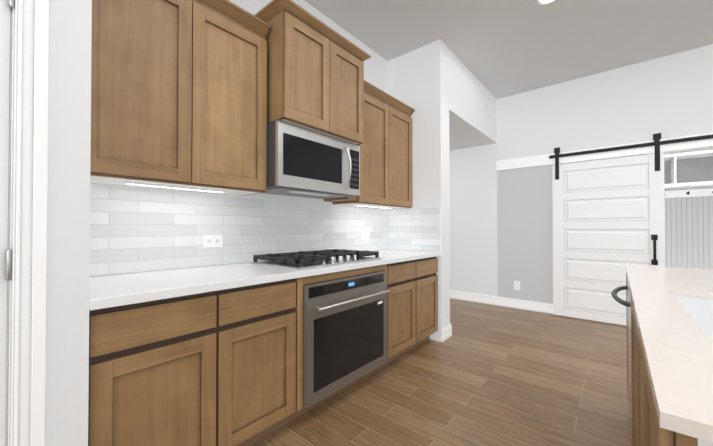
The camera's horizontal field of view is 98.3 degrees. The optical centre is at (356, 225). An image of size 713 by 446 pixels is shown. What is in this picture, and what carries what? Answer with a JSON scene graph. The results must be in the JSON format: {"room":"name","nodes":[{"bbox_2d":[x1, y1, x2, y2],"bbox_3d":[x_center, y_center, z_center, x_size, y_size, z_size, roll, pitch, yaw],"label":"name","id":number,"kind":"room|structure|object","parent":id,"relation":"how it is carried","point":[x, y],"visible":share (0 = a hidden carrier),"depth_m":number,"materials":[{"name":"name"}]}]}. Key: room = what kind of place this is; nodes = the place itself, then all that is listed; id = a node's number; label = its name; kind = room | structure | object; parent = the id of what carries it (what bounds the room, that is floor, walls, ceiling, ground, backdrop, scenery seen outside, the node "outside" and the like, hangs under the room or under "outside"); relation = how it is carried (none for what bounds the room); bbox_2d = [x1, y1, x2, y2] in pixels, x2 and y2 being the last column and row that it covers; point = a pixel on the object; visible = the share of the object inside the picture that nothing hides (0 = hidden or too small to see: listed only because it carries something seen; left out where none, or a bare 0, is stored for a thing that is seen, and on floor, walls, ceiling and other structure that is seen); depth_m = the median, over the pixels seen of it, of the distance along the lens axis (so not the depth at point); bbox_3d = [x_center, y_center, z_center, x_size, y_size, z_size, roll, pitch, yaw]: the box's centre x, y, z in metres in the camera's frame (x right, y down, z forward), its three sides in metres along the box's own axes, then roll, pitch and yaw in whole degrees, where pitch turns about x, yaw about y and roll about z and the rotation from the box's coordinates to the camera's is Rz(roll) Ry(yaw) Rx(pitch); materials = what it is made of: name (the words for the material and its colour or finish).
{"room":"kitchen","nodes":[
{"label":"kitchen","id":0,"kind":"room"},
{"bbox_2d":[6,29,10,407],"bbox_3d":[-2.195,-0.378,1.356,0.150,3.100,0.900,0,-1,40],"label":"wall","id":1,"kind":"structure","parent":0,"point":[8,220],"depth_m":1.63,"materials":[{"name":"white paint"}]},
{"bbox_2d":[45,0,91,445],"bbox_3d":[-1.211,-0.380,1.203,0.650,3.100,0.163,0,-1,40],"label":"wall","id":2,"kind":"structure","parent":0,"point":[68,248],"depth_m":1.01,"materials":[{"name":"white paint"}]},
{"bbox_2d":[90,0,387,276],"bbox_3d":[-0.556,-0.366,2.596,0.150,3.100,3.110,0,-1,40],"label":"wall","id":3,"kind":"structure","parent":0,"point":[376,69],"depth_m":2.70,"materials":[{"name":"white paint"}]},
{"bbox_2d":[90,0,270,195],"bbox_3d":[-0.975,-0.736,1.712,0.351,1.074,0.919,0,-1,40],"label":"upper cabinet","id":4,"kind":"object","parent":3,"relation":"attached to","point":[179,95],"visible":0.94,"depth_m":1.57,"materials":[{"name":"brown wood"}]},
{"bbox_2d":[90,186,387,276],"bbox_3d":[-0.517,0.039,2.515,0.008,0.456,2.739,0,-1,40],"label":"backsplash","id":5,"kind":"structure","parent":3,"relation":"attached to","point":[134,230],"depth_m":1.97,"materials":[{"name":"tile"}]},
{"bbox_2d":[203,235,222,247],"bbox_3d":[-0.935,0.103,2.008,0.007,0.080,0.128,0,-1,40],"label":"electrical outlet","id":6,"kind":"object","parent":5,"relation":"attached to","point":[212,240],"visible":1,"depth_m":2.00,"materials":[{"name":"white plastic"}]},
{"bbox_2d":[361,232,368,239],"bbox_3d":[0.095,0.115,3.226,0.007,0.080,0.128,0,-1,40],"label":"electrical outlet","id":7,"kind":"object","parent":5,"relation":"attached to","point":[364,235],"visible":1,"depth_m":3.22,"materials":[{"name":"white plastic"}]},
{"bbox_2d":[255,0,370,144],"bbox_3d":[-0.361,-1.012,2.317,0.511,0.715,0.870,0,-1,40],"label":"upper cabinet","id":8,"kind":"object","parent":3,"relation":"attached to","point":[315,74],"visible":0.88,"depth_m":2.06,"materials":[{"name":"brown wood"}]},
{"bbox_2d":[265,120,359,198],"bbox_3d":[-0.366,-0.440,2.321,0.491,0.414,0.798,0,-1,40],"label":"over-the-range microwave","id":9,"kind":"object","parent":8,"relation":"attached to","point":[303,162],"visible":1,"depth_m":2.11,"materials":[{"name":"grey metal"}]},
{"bbox_2d":[324,196,356,201],"bbox_3d":[-0.146,-0.708,2.734,0.297,0.983,0.112,0,-1,40],"label":"upper cabinet","id":10,"kind":"object","parent":3,"relation":"attached to","point":[342,199],"visible":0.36,"depth_m":2.68,"materials":[{"name":"brown wood"}]},
{"bbox_2d":[333,80,414,208],"bbox_3d":[0.206,-0.719,3.108,0.351,1.082,0.919,0,-1,40],"label":"upper cabinet","id":11,"kind":"object","parent":3,"relation":"attached to","point":[386,164],"visible":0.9,"depth_m":2.97,"materials":[{"name":"brown wood"}]},
{"bbox_2d":[388,39,449,341],"bbox_3d":[0.683,-0.358,3.442,0.650,3.100,0.217,0,-1,40],"label":"wall","id":12,"kind":"structure","parent":0,"point":[418,80],"depth_m":3.26,"materials":[{"name":"white paint"}]},
{"bbox_2d":[388,207,440,251],"bbox_3d":[0.613,0.047,3.349,0.639,0.456,0.008,0,-1,40],"label":"backsplash","id":13,"kind":"structure","parent":12,"relation":"attached to","point":[416,229],"depth_m":3.32,"materials":[{"name":"tile"}]},
{"bbox_2d":[441,323,451,336],"bbox_3d":[0.153,1.130,4.028,2.266,0.135,0.016,0,-1,40],"label":"baseboard","id":14,"kind":"structure","parent":12,"relation":"attached to","point":[446,332],"depth_m":3.22,"materials":[{"name":"white wood"}]},
{"bbox_2d":[250,299,630,445],"bbox_3d":[1.401,1.198,0.985,8.700,0.060,9.500,0,-1,40],"label":"floor","id":15,"kind":"structure","parent":0,"point":[488,375],"depth_m":2.17,"materials":[{"name":"brown wood"}]},
{"bbox_2d":[88,291,216,445],"bbox_3d":[-1.020,0.735,1.438,0.618,0.876,0.454,0,-1,40],"label":"base cabinet","id":16,"kind":"object","parent":15,"relation":"on","point":[152,373],"visible":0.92,"depth_m":1.23,"materials":[{"name":"brown wood"}]},
{"bbox_2d":[215,279,295,445],"bbox_3d":[-0.726,0.738,1.786,0.618,0.876,0.456,0,-1,40],"label":"base cabinet","id":17,"kind":"object","parent":15,"relation":"on","point":[255,329],"visible":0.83,"depth_m":1.57,"materials":[{"name":"brown wood"}]},
{"bbox_2d":[286,264,386,423],"bbox_3d":[-0.283,0.743,2.310,0.618,0.876,0.914,0,-1,40],"label":"base cabinet","id":18,"kind":"object","parent":15,"relation":"on","point":[298,310],"visible":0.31,"depth_m":1.80,"materials":[{"name":"brown wood"}]},
{"bbox_2d":[89,249,440,309],"bbox_3d":[-0.269,0.286,2.303,0.640,0.038,2.739,0,-1,40],"label":"countertop","id":19,"kind":"structure","parent":18,"relation":"on","point":[108,291],"depth_m":1.52,"materials":[{"name":"white stone"}]},
{"bbox_2d":[250,249,381,269],"bbox_3d":[-0.268,0.236,2.304,0.510,0.060,0.855,0,-1,40],"label":"cooktop","id":20,"kind":"object","parent":19,"relation":"in","point":[303,259],"visible":1,"depth_m":2.12,"materials":[{"name":"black metal"}]},
{"bbox_2d":[303,271,389,407],"bbox_3d":[-0.226,0.714,2.267,0.646,0.710,0.823,0,-1,40],"label":"oven","id":21,"kind":"object","parent":18,"relation":"in","point":[344,331],"visible":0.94,"depth_m":2.01,"materials":[{"name":"silver metal"}]},
{"bbox_2d":[378,260,415,368],"bbox_3d":[0.160,0.748,2.834,0.618,0.876,0.456,0,-1,40],"label":"base cabinet","id":22,"kind":"object","parent":15,"relation":"on","point":[401,312],"visible":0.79,"depth_m":2.63,"materials":[{"name":"brown wood"}]},
{"bbox_2d":[407,257,437,351],"bbox_3d":[0.455,0.752,3.182,0.618,0.876,0.454,0,-1,40],"label":"base cabinet","id":23,"kind":"object","parent":15,"relation":"on","point":[426,279],"visible":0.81,"depth_m":2.98,"materials":[{"name":"brown wood"}]},
{"bbox_2d":[611,272,712,445],"bbox_3d":[1.391,0.722,1.002,0.871,0.892,2.124,0,-1,40],"label":"kitchen island","id":24,"kind":"object","parent":15,"relation":"on","point":[646,429],"visible":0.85,"depth_m":0.96,"materials":[{"name":"brown wood"}]},
{"bbox_2d":[625,264,712,442],"bbox_3d":[1.533,0.264,0.890,1.104,0.021,2.188,0,-1,40],"label":"island countertop","id":25,"kind":"structure","parent":24,"relation":"on","point":[677,342],"depth_m":0.64,"materials":[{"name":"stone"}]},
{"bbox_2d":[673,294,712,337],"bbox_3d":[1.195,0.396,0.819,0.482,0.242,0.762,0,-1,40],"label":"island sink","id":26,"kind":"object","parent":25,"relation":"in","point":[699,310],"depth_m":1.19,"materials":[{"name":"white ceramic"}]},
{"bbox_2d":[664,150,712,268],"bbox_3d":[4.433,0.047,3.963,2.380,2.300,0.447,0,-1,40],"label":"hall tree","id":27,"kind":"object","parent":15,"relation":"on","point":[688,182],"visible":0.33,"depth_m":4.15,"materials":[{"name":"grey wood"}]},
{"bbox_2d":[449,49,496,150],"bbox_3d":[0.697,-1.566,4.709,2.250,0.660,1.718,0,-1,40],"label":"wall","id":28,"kind":"structure","parent":0,"point":[472,111],"depth_m":3.95,"materials":[{"name":"white paint"}]},
{"bbox_2d":[304,0,712,98],"bbox_3d":[1.401,-1.962,1.016,8.700,0.060,9.500,0,-1,40],"label":"ceiling","id":29,"kind":"structure","parent":0,"point":[499,49],"depth_m":3.04,"materials":[{"name":"white paint"}]},
{"bbox_2d":[537,0,554,4],"bbox_3d":[1.610,-1.910,2.579,0.170,0.011,0.170,0,-1,40],"label":"recessed light","id":30,"kind":"object","parent":29,"relation":"in","point":[542,2],"visible":1,"depth_m":2.62,"materials":[{"name":"white plastic"}]},
{"bbox_2d":[449,44,712,303],"bbox_3d":[3.533,-0.357,3.522,8.100,3.100,0.150,0,-1,40],"label":"wall","id":31,"kind":"structure","parent":0,"point":[501,231],"depth_m":4.27,"materials":[{"name":"paint"}]},
{"bbox_2d":[450,290,552,313],"bbox_3d":[1.857,1.138,4.817,3.850,0.135,0.016,0,-1,40],"label":"baseboard","id":32,"kind":"structure","parent":31,"relation":"attached to","point":[472,297],"depth_m":4.54,"materials":[{"name":"white wood"}]},
{"bbox_2d":[514,281,519,289],"bbox_3d":[2.314,0.872,4.438,0.080,0.128,0.007,0,-1,40],"label":"electrical outlet","id":33,"kind":"object","parent":31,"relation":"attached to","point":[516,285],"visible":1,"depth_m":4.44,"materials":[{"name":"white plastic"}]},
{"bbox_2d":[496,132,712,170],"bbox_3d":[3.612,-0.901,3.350,3.950,0.145,0.020,0,-1,40],"label":"trim","id":34,"kind":"structure","parent":31,"relation":"attached to","point":[530,161],"depth_m":3.80,"materials":[{"name":"white wood"}]},
{"bbox_2d":[549,133,712,325],"bbox_3d":[3.775,0.072,3.122,3.120,2.210,0.102,0,-1,40],"label":"barn door","id":35,"kind":"structure","parent":31,"relation":"in","point":[608,219],"depth_m":3.76,"materials":[{"name":"white wood"}]},
{"bbox_2d":[644,146,712,154],"bbox_3d":[3.808,0.175,3.285,1.080,2.030,0.152,0,-1,40],"label":"trim","id":36,"kind":"structure","parent":31,"relation":"attached to","point":[688,150],"depth_m":3.41,"materials":[{"name":"white wood"}]},
{"bbox_3d":[-1.988,-0.392,-0.104,0.150,3.100,2.837,0,-1,40],"label":"wall","id":37,"kind":"structure","parent":0,"visible":0},
{"bbox_2d":[0,0,14,445],"bbox_3d":[-1.279,0.139,0.602,0.093,2.028,0.808,0,-1,40],"label":"pantry door","id":38,"kind":"structure","parent":37,"relation":"in","point":[7,7],"depth_m":0.91,"materials":[{"name":"white wood"}]},
{"bbox_2d":[6,0,49,445],"bbox_3d":[-1.341,0.104,0.642,0.169,2.122,0.972,0,-1,40],"label":"door frame","id":39,"kind":"structure","parent":37,"relation":"attached to","point":[27,246],"depth_m":0.93,"materials":[{"name":"white wood"}]}
]}

